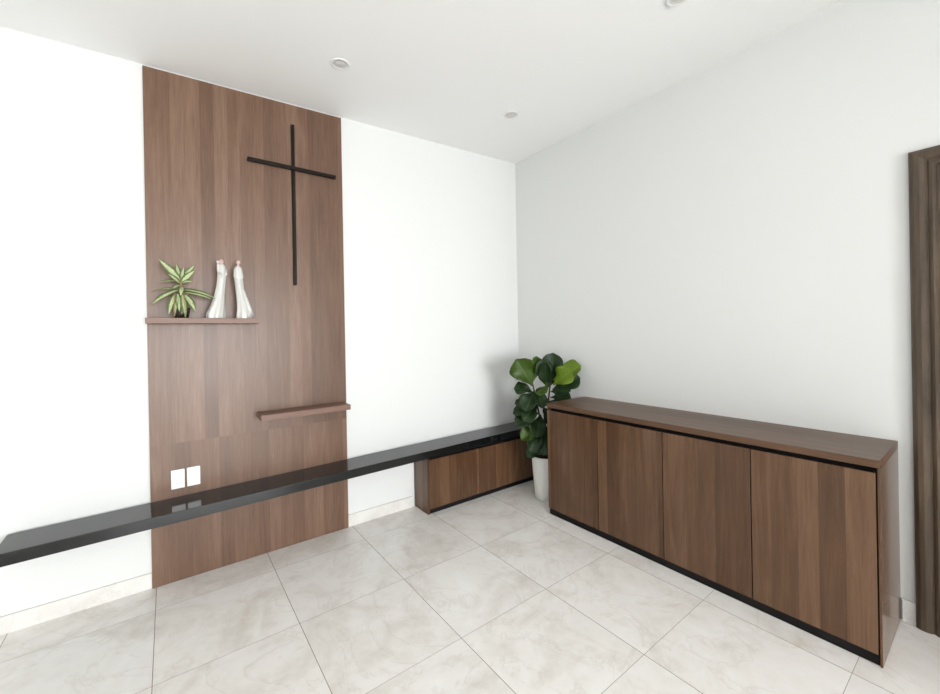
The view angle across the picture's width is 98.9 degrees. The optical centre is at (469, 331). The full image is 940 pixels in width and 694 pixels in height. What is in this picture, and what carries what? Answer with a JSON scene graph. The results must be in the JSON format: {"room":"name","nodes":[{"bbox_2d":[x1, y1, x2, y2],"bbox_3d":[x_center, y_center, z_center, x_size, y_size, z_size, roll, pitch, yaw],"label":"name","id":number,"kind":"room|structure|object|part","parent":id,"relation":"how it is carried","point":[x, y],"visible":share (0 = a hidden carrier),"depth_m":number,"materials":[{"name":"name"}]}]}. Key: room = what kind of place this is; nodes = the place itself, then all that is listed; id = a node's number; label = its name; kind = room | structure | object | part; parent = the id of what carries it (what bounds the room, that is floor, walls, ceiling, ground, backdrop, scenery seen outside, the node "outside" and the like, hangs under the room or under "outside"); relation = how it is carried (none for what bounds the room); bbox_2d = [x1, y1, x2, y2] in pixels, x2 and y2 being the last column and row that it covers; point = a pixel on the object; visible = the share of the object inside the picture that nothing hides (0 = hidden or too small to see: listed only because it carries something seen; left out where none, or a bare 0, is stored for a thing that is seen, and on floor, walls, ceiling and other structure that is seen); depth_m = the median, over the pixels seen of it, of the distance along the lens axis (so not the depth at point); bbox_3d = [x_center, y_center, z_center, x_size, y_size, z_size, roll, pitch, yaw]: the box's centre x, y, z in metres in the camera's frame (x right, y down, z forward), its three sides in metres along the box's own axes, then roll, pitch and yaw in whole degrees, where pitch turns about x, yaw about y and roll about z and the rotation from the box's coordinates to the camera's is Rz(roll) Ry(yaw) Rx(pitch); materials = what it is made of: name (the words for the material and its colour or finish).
{"room":"prayer room","nodes":[
{"label":"prayer room","id":0,"kind":"room"},
{"bbox_2d":[0,26,518,616],"bbox_3d":[-2.110,-0.095,2.421,6.400,3.272,0.200,-1,0,-37],"label":"wall","id":1,"kind":"structure","parent":0,"point":[430,239],"depth_m":2.35,"materials":[{"name":"white paint"}]},
{"bbox_2d":[0,496,412,635],"bbox_3d":[-2.457,1.503,2.007,4.898,0.092,0.012,-1,0,-37],"label":"baseboard","id":2,"kind":"structure","parent":1,"relation":"attached to","point":[12,622],"depth_m":2.26,"materials":[{"name":"beige stone"}]},
{"bbox_2d":[142,65,348,588],"bbox_3d":[-1.457,-0.062,2.773,1.198,3.180,0.020,-1,0,-37],"label":"wall panel","id":3,"kind":"object","parent":1,"relation":"attached to","point":[205,203],"visible":1,"depth_m":2.70,"materials":[{"name":"brown wood"}]},
{"bbox_2d":[171,469,184,489],"bbox_3d":[-1.802,0.908,2.482,0.069,0.116,0.011,-1,0,-37],"label":"wall socket","id":4,"kind":"object","parent":3,"relation":"attached to","point":[177,476],"visible":1,"depth_m":2.48,"materials":[{"name":"white plastic"}]},
{"bbox_2d":[187,466,199,485],"bbox_3d":[-1.738,0.906,2.531,0.069,0.116,0.010,-1,0,-37],"label":"blank wall plate","id":5,"kind":"object","parent":3,"relation":"attached to","point":[193,473],"visible":1,"depth_m":2.53,"materials":[{"name":"white plastic"}]},
{"bbox_2d":[145,318,258,323],"bbox_3d":[-1.650,-0.068,2.508,0.578,0.033,0.172,-1,0,-37],"label":"wall shelf","id":6,"kind":"object","parent":3,"relation":"attached to","point":[147,320],"visible":1,"depth_m":2.43,"materials":[{"name":"brown wood"}]},
{"bbox_2d":[151,259,214,317],"bbox_3d":[-1.721,-0.256,2.427,0.319,0.345,0.129,-1,0,-37],"label":"potted plant","id":7,"kind":"object","parent":6,"relation":"on","point":[178,302],"visible":0.98,"depth_m":2.40,"materials":[{"name":"green plant"}]},
{"bbox_2d":[173,308,189,317],"bbox_3d":[-1.739,-0.114,2.427,0.088,0.062,0.088,-1,0,-37],"label":"pot","id":8,"kind":"object","parent":7,"relation":"attached to","point":[178,312],"depth_m":2.39,"materials":[{"name":"black ceramic"}]},
{"bbox_3d":[-1.704,-0.163,2.403,0.008,0.138,0.030,-1,0,-44],"label":"stem","id":9,"kind":"part","parent":7,"relation":"part of","materials":[{"name":"green plant"}]},
{"bbox_2d":[206,259,226,317],"bbox_3d":[-1.599,-0.273,2.536,0.118,0.375,0.078,-1,0,-37],"label":"ceramic figurine","id":10,"kind":"object","parent":6,"relation":"on","point":[216,309],"visible":0.98,"depth_m":2.53,"materials":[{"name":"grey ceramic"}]},
{"bbox_2d":[233,260,253,317],"bbox_3d":[-1.479,-0.275,2.625,0.111,0.378,0.071,-1,0,-37],"label":"ceramic figurine","id":11,"kind":"object","parent":6,"relation":"on","point":[244,310],"visible":0.98,"depth_m":2.60,"materials":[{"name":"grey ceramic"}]},
{"bbox_2d":[247,124,335,284],"bbox_3d":[-1.262,-0.913,2.896,0.595,1.152,0.034,-1,0,-37],"label":"cross","id":12,"kind":"object","parent":3,"relation":"attached to","point":[292,167],"visible":1,"depth_m":2.89,"materials":[{"name":"brown metal"}]},
{"bbox_2d":[257,402,350,420],"bbox_3d":[-1.169,0.559,2.861,0.594,0.037,0.172,-1,0,-37],"label":"wall shelf","id":13,"kind":"object","parent":3,"relation":"attached to","point":[268,415],"visible":1,"depth_m":2.80,"materials":[{"name":"brown wood"}]},
{"bbox_2d":[0,0,842,163],"bbox_3d":[0.703,-1.730,-1.198,6.600,0.414,9.400,-1,0,-37],"label":"ceiling","id":14,"kind":"structure","parent":0,"point":[445,72],"depth_m":2.40,"materials":[{"name":"white paint"}]},
{"bbox_2d":[330,58,349,69],"bbox_3d":[-0.810,-1.668,2.507,0.120,0.011,0.120,-1,0,-26],"label":"recessed light","id":15,"kind":"object","parent":14,"relation":"in","point":[343,64],"visible":1,"depth_m":2.50,"materials":[{"name":"white plastic"}]},
{"bbox_2d":[504,111,518,118],"bbox_3d":[0.330,-1.744,3.231,0.120,0.011,0.120,-1,0,-26],"label":"recessed light","id":16,"kind":"object","parent":14,"relation":"in","point":[508,114],"visible":1,"depth_m":3.22,"materials":[{"name":"white plastic"}]},
{"bbox_2d":[665,0,686,6],"bbox_3d":[1.091,-1.754,2.114,0.120,0.011,0.120,-1,0,-26],"label":"recessed light","id":17,"kind":"object","parent":14,"relation":"in","point":[670,3],"visible":1,"depth_m":2.14,"materials":[{"name":"white plastic"}]},
{"bbox_2d":[0,479,939,693],"bbox_3d":[0.763,1.552,-1.196,6.600,0.120,9.400,-1,0,-37],"label":"floor","id":18,"kind":"structure","parent":0,"point":[497,592],"depth_m":2.04,"materials":[{"name":"beige tile"}]},
{"bbox_2d":[414,436,533,514],"bbox_3d":[0.093,1.260,3.775,1.261,0.477,0.250,-1,0,-37],"label":"base cabinet","id":19,"kind":"object","parent":18,"relation":"on","point":[445,481],"visible":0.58,"depth_m":3.55,"materials":[{"name":"brown wood"}]},
{"bbox_2d":[0,422,522,566],"bbox_3d":[-0.837,1.014,3.048,3.639,0.113,0.262,-1,0,-37],"label":"floating shelf","id":20,"kind":"object","parent":19,"relation":"on","point":[31,544],"visible":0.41,"depth_m":2.44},
{"bbox_3d":[-0.410,1.270,3.409,0.018,0.476,0.231,-1,0,-37],"label":"panel","id":21,"kind":"part","parent":19,"relation":"part of","materials":[{"name":"brown wood"}]},
{"bbox_3d":[-0.141,1.252,3.455,0.488,0.405,0.018,-1,0,-37],"label":"door","id":22,"kind":"part","parent":19,"relation":"part of","materials":[{"name":"brown wood"}]},
{"bbox_3d":[0.077,1.039,3.791,1.225,0.033,0.211,-1,0,-37],"label":"rail","id":23,"kind":"part","parent":19,"relation":"part of","materials":[{"name":"black"}]},
{"bbox_3d":[0.252,1.245,3.750,0.488,0.405,0.018,-1,0,-37],"label":"door","id":24,"kind":"part","parent":19,"relation":"part of","materials":[{"name":"brown wood"}]},
{"bbox_3d":[0.555,1.239,3.978,0.263,0.405,0.018,-1,0,-37],"label":"door","id":25,"kind":"part","parent":19,"relation":"part of","materials":[{"name":"brown wood"}]},
{"bbox_2d":[509,353,580,500],"bbox_3d":[0.667,0.838,3.584,0.634,1.303,0.313,-1,0,-4],"label":"fiddle leaf fig","id":26,"kind":"object","parent":18,"relation":"on","point":[550,370],"visible":0.84,"depth_m":3.54,"materials":[{"name":"green plant"}]},
{"bbox_2d":[532,454,548,500],"bbox_3d":[0.678,1.297,3.621,0.240,0.384,0.240,-1,0,-37],"label":"pot","id":27,"kind":"object","parent":26,"relation":"attached to","point":[540,462],"depth_m":3.53,"materials":[{"name":"white ceramic"}]},
{"bbox_3d":[0.717,0.764,3.637,0.085,0.748,0.029,-1,0,-5],"label":"stem","id":28,"kind":"part","parent":26,"relation":"part of","materials":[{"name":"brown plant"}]},
{"bbox_2d":[547,396,900,667],"bbox_3d":[1.413,1.022,2.674,0.496,0.907,1.930,-1,0,-37],"label":"base cabinet","id":29,"kind":"object","parent":18,"relation":"on","point":[799,526],"visible":1,"depth_m":2.17,"materials":[{"name":"brown wood"}]},
{"bbox_3d":[0.788,1.038,3.112,0.019,0.800,0.474,-1,0,-37],"label":"door","id":30,"kind":"part","parent":29,"relation":"part of","materials":[{"name":"brown wood"}]},
{"bbox_3d":[1.076,1.033,2.728,0.019,0.800,0.474,-1,0,-37],"label":"door","id":31,"kind":"part","parent":29,"relation":"part of","materials":[{"name":"brown wood"}]},
{"bbox_3d":[1.364,1.028,2.345,0.019,0.800,0.474,-1,0,-37],"label":"door","id":32,"kind":"part","parent":29,"relation":"part of","materials":[{"name":"brown wood"}]},
{"bbox_3d":[1.652,1.023,1.961,0.019,0.800,0.474,-1,0,-37],"label":"door","id":33,"kind":"part","parent":29,"relation":"part of","materials":[{"name":"brown wood"}]},
{"bbox_3d":[1.990,1.029,1.906,0.496,0.872,0.009,-1,0,-37],"label":"panel","id":34,"kind":"part","parent":29,"relation":"part of","materials":[{"name":"brown wood"}]},
{"bbox_2d":[515,0,939,618],"bbox_3d":[3.290,-0.196,0.725,0.200,3.280,9.400,-1,0,-37],"label":"wall","id":35,"kind":"structure","parent":0,"point":[732,240],"depth_m":2.52,"materials":[{"name":"white paint"}]},
{"bbox_2d":[902,598,915,624],"bbox_3d":[2.212,1.409,2.024,0.012,0.108,0.050,-1,0,-37],"label":"baseboard","id":36,"kind":"structure","parent":35,"relation":"attached to","point":[908,607],"depth_m":2.02,"materials":[{"name":"beige stone"}]},
{"bbox_2d":[908,145,939,637],"bbox_3d":[2.570,0.280,1.560,0.164,2.352,1.150,-1,0,-37],"label":"door","id":37,"kind":"structure","parent":35,"relation":"in","point":[923,164],"depth_m":1.95,"materials":[{"name":"wood"}]}
]}

